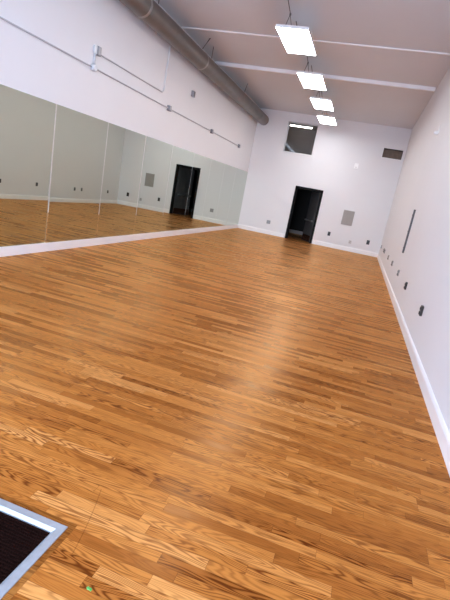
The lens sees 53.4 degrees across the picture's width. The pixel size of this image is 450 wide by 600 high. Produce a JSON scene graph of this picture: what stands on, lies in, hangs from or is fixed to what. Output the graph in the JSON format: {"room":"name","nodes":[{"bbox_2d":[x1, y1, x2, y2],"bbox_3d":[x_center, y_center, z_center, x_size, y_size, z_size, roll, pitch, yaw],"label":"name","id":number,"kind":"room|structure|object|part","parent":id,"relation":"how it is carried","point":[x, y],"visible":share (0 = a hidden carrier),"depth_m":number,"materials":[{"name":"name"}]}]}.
{"room":"exercise studio","nodes":[
{"label":"exercise studio","id":0,"kind":"room"},
{"bbox_2d":[0,493,76,599],"bbox_3d":[-1.502,0.906,1.628,1.524,0.061,1.023,14,14,14],"label":"trim","id":1,"kind":"structure","parent":0,"point":[71,526],"depth_m":1.82,"materials":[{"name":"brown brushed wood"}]},
{"bbox_2d":[0,498,67,599],"bbox_3d":[-1.501,0.900,1.627,1.469,0.055,0.968,14,14,14],"label":"doormat","id":2,"kind":"object","parent":1,"relation":"in","point":[26,535],"visible":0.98,"depth_m":1.81,"materials":[{"name":"rubber"}]},
{"bbox_3d":[-1.368,0.815,2.059,1.469,0.055,0.047,14,14,14],"label":"frame rail","id":3,"kind":"part","parent":2,"relation":"part of","materials":[{"name":"metal"}]},
{"bbox_2d":[0,0,259,171],"bbox_3d":[-1.943,-3.365,8.510,0.160,4.598,19.313,14,14,14],"label":"wall","id":4,"kind":"structure","parent":0,"point":[30,65],"depth_m":7.77,"materials":[{"name":"white paint"}]},
{"bbox_2d":[0,84,55,246],"bbox_3d":[-2.867,-1.760,6.145,0.012,2.069,1.432,14,14,14],"label":"wall mirror","id":5,"kind":"object","parent":4,"relation":"attached to","point":[27,121],"visible":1,"depth_m":6.27,"materials":[{"name":"clear glass"}]},
{"bbox_2d":[45,104,107,242],"bbox_3d":[-2.450,-2.022,7.493,0.019,2.069,1.432,14,14,14],"label":"wall mirror","id":6,"kind":"object","parent":4,"relation":"attached to","point":[79,140],"visible":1,"depth_m":7.39,"materials":[{"name":"clear glass"}]},
{"bbox_2d":[0,224,238,256],"bbox_3d":[-2.257,-1.216,9.026,0.030,0.139,19.313,14,14,14],"label":"baseboard","id":7,"kind":"structure","parent":4,"relation":"attached to","point":[40,247],"depth_m":8.30,"materials":[{"name":"white wood"}]},
{"bbox_2d":[0,16,240,147],"bbox_3d":[-1.695,-3.957,8.415,0.072,0.114,15.295,14,14,14],"label":"conduit","id":8,"kind":"object","parent":4,"relation":"attached to","point":[93,66],"visible":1,"depth_m":7.16,"materials":[{"name":"white metal"}]},
{"bbox_2d":[96,123,145,237],"bbox_3d":[-2.034,-2.289,8.856,0.016,2.069,1.462,14,14,14],"label":"wall mirror","id":9,"kind":"object","parent":4,"relation":"attached to","point":[124,151],"visible":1,"depth_m":8.76,"materials":[{"name":"clear glass"}]},
{"bbox_2d":[93,45,170,92],"bbox_3d":[-1.592,-4.629,8.186,0.051,1.307,2.659,14,14,14],"label":"conduit","id":10,"kind":"object","parent":4,"relation":"attached to","point":[97,50],"visible":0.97,"depth_m":7.64,"materials":[{"name":"white metal"}]},
{"bbox_2d":[133,136,172,233],"bbox_3d":[-1.620,-2.554,10.212,0.012,2.069,1.417,14,14,14],"label":"wall mirror","id":11,"kind":"object","parent":4,"relation":"attached to","point":[157,155],"visible":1,"depth_m":10.14,"materials":[{"name":"clear glass"}]},
{"bbox_2d":[161,146,194,231],"bbox_3d":[-1.210,-2.818,11.562,0.006,2.069,1.447,14,14,14],"label":"wall mirror","id":12,"kind":"object","parent":4,"relation":"attached to","point":[181,164],"visible":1,"depth_m":11.49,"materials":[{"name":"clear glass"}]},
{"bbox_2d":[183,153,211,229],"bbox_3d":[-0.793,-3.084,12.920,0.006,2.069,1.437,14,14,14],"label":"wall mirror","id":13,"kind":"object","parent":4,"relation":"attached to","point":[198,181],"visible":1,"depth_m":12.86,"materials":[{"name":"clear glass"}]},
{"bbox_2d":[200,159,224,227],"bbox_3d":[-0.384,-3.344,14.254,0.006,2.069,1.397,14,14,14],"label":"wall mirror","id":14,"kind":"object","parent":4,"relation":"attached to","point":[216,172],"visible":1,"depth_m":14.20,"materials":[{"name":"clear glass"}]},
{"bbox_2d":[214,164,235,226],"bbox_3d":[0.019,-3.601,15.570,0.006,2.069,1.397,14,14,14],"label":"wall mirror","id":15,"kind":"object","parent":4,"relation":"attached to","point":[229,171],"visible":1,"depth_m":15.52,"materials":[{"name":"clear glass"}]},
{"bbox_2d":[226,168,247,224],"bbox_3d":[0.467,-3.886,17.030,0.006,2.069,1.704,14,14,14],"label":"wall mirror","id":16,"kind":"object","parent":4,"relation":"attached to","point":[240,179],"visible":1,"depth_m":16.97,"materials":[{"name":"clear glass"}]},
{"bbox_2d":[0,228,449,599],"bbox_3d":[0.802,-0.764,9.947,5.876,0.060,22.960,14,14,14],"label":"floor","id":17,"kind":"structure","parent":0,"point":[235,413],"depth_m":2.94,"materials":[{"name":"brown wood"}]},
{"bbox_2d":[284,127,316,154],"bbox_3d":[3.539,-6.279,18.529,3.700,2.098,3.427,14,14,14],"label":"wall","id":18,"kind":"structure","parent":0,"point":[300,140],"depth_m":20.11,"materials":[{"name":"paint"}]},
{"bbox_2d":[156,0,449,130],"bbox_3d":[1.665,-5.243,8.861,5.876,0.120,23.060,14,14,14],"label":"ceiling","id":19,"kind":"structure","parent":0,"point":[423,25],"depth_m":9.33,"materials":[{"name":"paint"}]},
{"bbox_2d":[119,0,268,124],"bbox_3d":[-1.164,-5.237,8.220,0.445,0.615,18.703,14,14,14],"label":"ventilation duct","id":20,"kind":"object","parent":19,"relation":"hanging from","point":[149,12],"visible":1,"depth_m":9.39,"materials":[{"name":"metal"}]},
{"bbox_2d":[276,0,316,55],"bbox_3d":[1.301,-4.796,7.885,0.565,0.405,1.478,14,14,14],"label":"hanging light","id":21,"kind":"object","parent":19,"relation":"hanging from","point":[296,39],"visible":1,"depth_m":7.85,"materials":[{"name":"white plastic"}]},
{"bbox_2d":[276,27,315,55],"bbox_3d":[1.295,-4.625,8.031,0.549,0.008,1.254,14,14,14],"label":"diffuser","id":22,"kind":"object","parent":21,"relation":"attached to","point":[297,40],"depth_m":7.91,"materials":[{"name":"white plastic"}]},
{"bbox_2d":[290,123,313,129],"bbox_3d":[3.219,-7.338,18.860,1.010,0.155,0.100,14,14,14],"label":"strip light","id":23,"kind":"object","parent":19,"relation":"attached to","point":[291,124],"visible":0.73,"depth_m":18.82,"materials":[{"name":"white plastic"}]},
{"bbox_2d":[297,56,326,90],"bbox_3d":[2.050,-5.273,10.329,0.565,0.405,1.478,14,14,14],"label":"hanging light","id":24,"kind":"object","parent":19,"relation":"hanging from","point":[312,80],"visible":0.97,"depth_m":10.28,"materials":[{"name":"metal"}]},
{"bbox_2d":[297,73,325,90],"bbox_3d":[2.044,-5.102,10.475,0.549,0.008,1.254,14,14,14],"label":"diffuser","id":25,"kind":"object","parent":24,"relation":"attached to","point":[309,80],"depth_m":10.35,"materials":[{"name":"white plastic"}]},
{"bbox_2d":[181,27,449,55],"bbox_3d":[1.678,-5.183,8.927,5.536,0.022,0.050,14,14,14],"label":"trim","id":26,"kind":"structure","parent":19,"relation":"attached to","point":[380,47],"depth_m":8.78,"materials":[{"name":"white metal"}]},
{"bbox_2d":[310,90,333,110],"bbox_3d":[2.759,-5.691,12.509,0.565,0.405,1.478,14,14,14],"label":"hanging light","id":27,"kind":"object","parent":19,"relation":"hanging from","point":[318,102],"visible":0.89,"depth_m":12.45,"materials":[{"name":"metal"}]},
{"bbox_2d":[310,98,332,110],"bbox_3d":[2.753,-5.521,12.655,0.549,0.008,1.254,14,14,14],"label":"diffuser","id":28,"kind":"object","parent":27,"relation":"attached to","point":[319,103],"depth_m":12.51,"materials":[{"name":"white plastic"}]},
{"bbox_2d":[215,61,435,91],"bbox_3d":[2.334,-5.587,11.143,5.506,0.085,0.080,14,14,14],"label":"trim","id":29,"kind":"structure","parent":19,"relation":"attached to","point":[250,67],"depth_m":10.97,"materials":[{"name":"white metal"}]},
{"bbox_2d":[317,110,336,124],"bbox_3d":[3.401,-6.134,14.737,0.565,0.405,1.478,14,14,14],"label":"hanging light","id":30,"kind":"object","parent":19,"relation":"hanging from","point":[325,119],"visible":0.83,"depth_m":14.68,"materials":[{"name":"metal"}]},
{"bbox_2d":[317,116,335,124],"bbox_3d":[3.395,-5.963,14.883,0.549,0.008,1.254,14,14,14],"label":"diffuser","id":31,"kind":"object","parent":30,"relation":"attached to","point":[330,120],"depth_m":14.74,"materials":[{"name":"white plastic"}]},
{"bbox_2d":[289,188,320,231],"bbox_3d":[3.295,-4.992,18.855,3.700,4.598,3.427,14,14,14],"label":"wall","id":32,"kind":"structure","parent":0,"point":[303,196],"depth_m":20.67,"materials":[{"name":"paint"}]},
{"bbox_2d":[289,229,302,234],"bbox_3d":[3.354,-3.167,20.899,3.500,0.150,0.020,14,14,14],"label":"baseboard","id":33,"kind":"structure","parent":32,"relation":"attached to","point":[290,230],"depth_m":20.90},
{"bbox_2d":[285,186,322,242],"bbox_3d":[3.163,-3.371,17.674,1.070,2.030,0.897,14,14,14],"label":"door","id":34,"kind":"structure","parent":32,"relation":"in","point":[316,197],"depth_m":17.43,"materials":[{"name":"black paint"}]},
{"bbox_3d":[3.228,-2.497,17.874,0.004,0.230,0.810,7,14,-13],"label":"kick plate","id":35,"kind":"part","parent":34,"relation":"part of","materials":[{"name":"brown metal"}]},
{"bbox_2d":[238,108,411,253],"bbox_3d":[3.550,-4.466,16.971,5.876,4.598,0.160,14,14,14],"label":"wall","id":36,"kind":"structure","parent":0,"point":[273,175],"depth_m":16.78,"materials":[{"name":"white paint"}]},
{"bbox_2d":[282,121,318,156],"bbox_3d":[2.839,-6.062,16.843,1.170,1.135,0.145,14,14,14],"label":"window","id":37,"kind":"structure","parent":36,"relation":"in","point":[289,122],"depth_m":16.84,"materials":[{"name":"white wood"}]},
{"bbox_3d":[2.736,-5.530,16.941,1.155,0.035,0.075,14,14,14],"label":"sill","id":38,"kind":"part","parent":37,"relation":"part of","materials":[{"name":"white paint"}]},
{"bbox_2d":[238,224,377,256],"bbox_3d":[3.125,-2.333,17.421,5.504,0.160,0.022,14,14,14],"label":"baseboard","id":39,"kind":"structure","parent":36,"relation":"attached to","point":[245,227],"depth_m":17.25,"materials":[{"name":"white wood"}]},
{"bbox_2d":[341,210,354,225],"bbox_3d":[4.616,-3.086,16.810,0.405,0.540,0.036,14,14,14],"label":"wall panel","id":40,"kind":"object","parent":36,"relation":"attached to","point":[347,219],"visible":1,"depth_m":16.80,"materials":[{"name":"beige metal"}]},
{"bbox_2d":[381,148,402,160],"bbox_3d":[6.020,-5.220,16.090,0.750,0.355,0.238,14,14,14],"label":"air vent","id":41,"kind":"object","parent":36,"relation":"in","point":[391,154],"depth_m":16.15,"materials":[{"name":"grey metal"}]},
{"bbox_2d":[379,67,449,432],"bbox_3d":[3.432,-1.994,7.131,0.160,4.598,19.313,14,14,14],"label":"wall","id":42,"kind":"structure","parent":0,"point":[423,186],"depth_m":6.70,"materials":[{"name":"white paint"}]},
{"bbox_2d":[402,210,415,252],"bbox_3d":[3.532,-1.316,8.603,0.042,0.840,0.050,14,14,14],"label":"strip","id":43,"kind":"object","parent":42,"relation":"attached to","point":[414,211],"visible":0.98,"depth_m":8.58,"materials":[{"name":"metal"}]},
{"bbox_2d":[377,254,449,475],"bbox_3d":[2.943,0.112,7.692,0.022,0.135,19.313,14,14,14],"label":"baseboard","id":44,"kind":"structure","parent":42,"relation":"attached to","point":[442,433],"depth_m":4.11,"materials":[{"name":"white wood"}]},
{"bbox_2d":[418,305,423,315],"bbox_3d":[2.311,0.124,5.274,0.037,0.120,0.080,14,14,14],"label":"outlet","id":45,"kind":"object","parent":42,"relation":"attached to","point":[420,312],"visible":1,"depth_m":5.24,"materials":[{"name":"brown plastic"}]}
]}

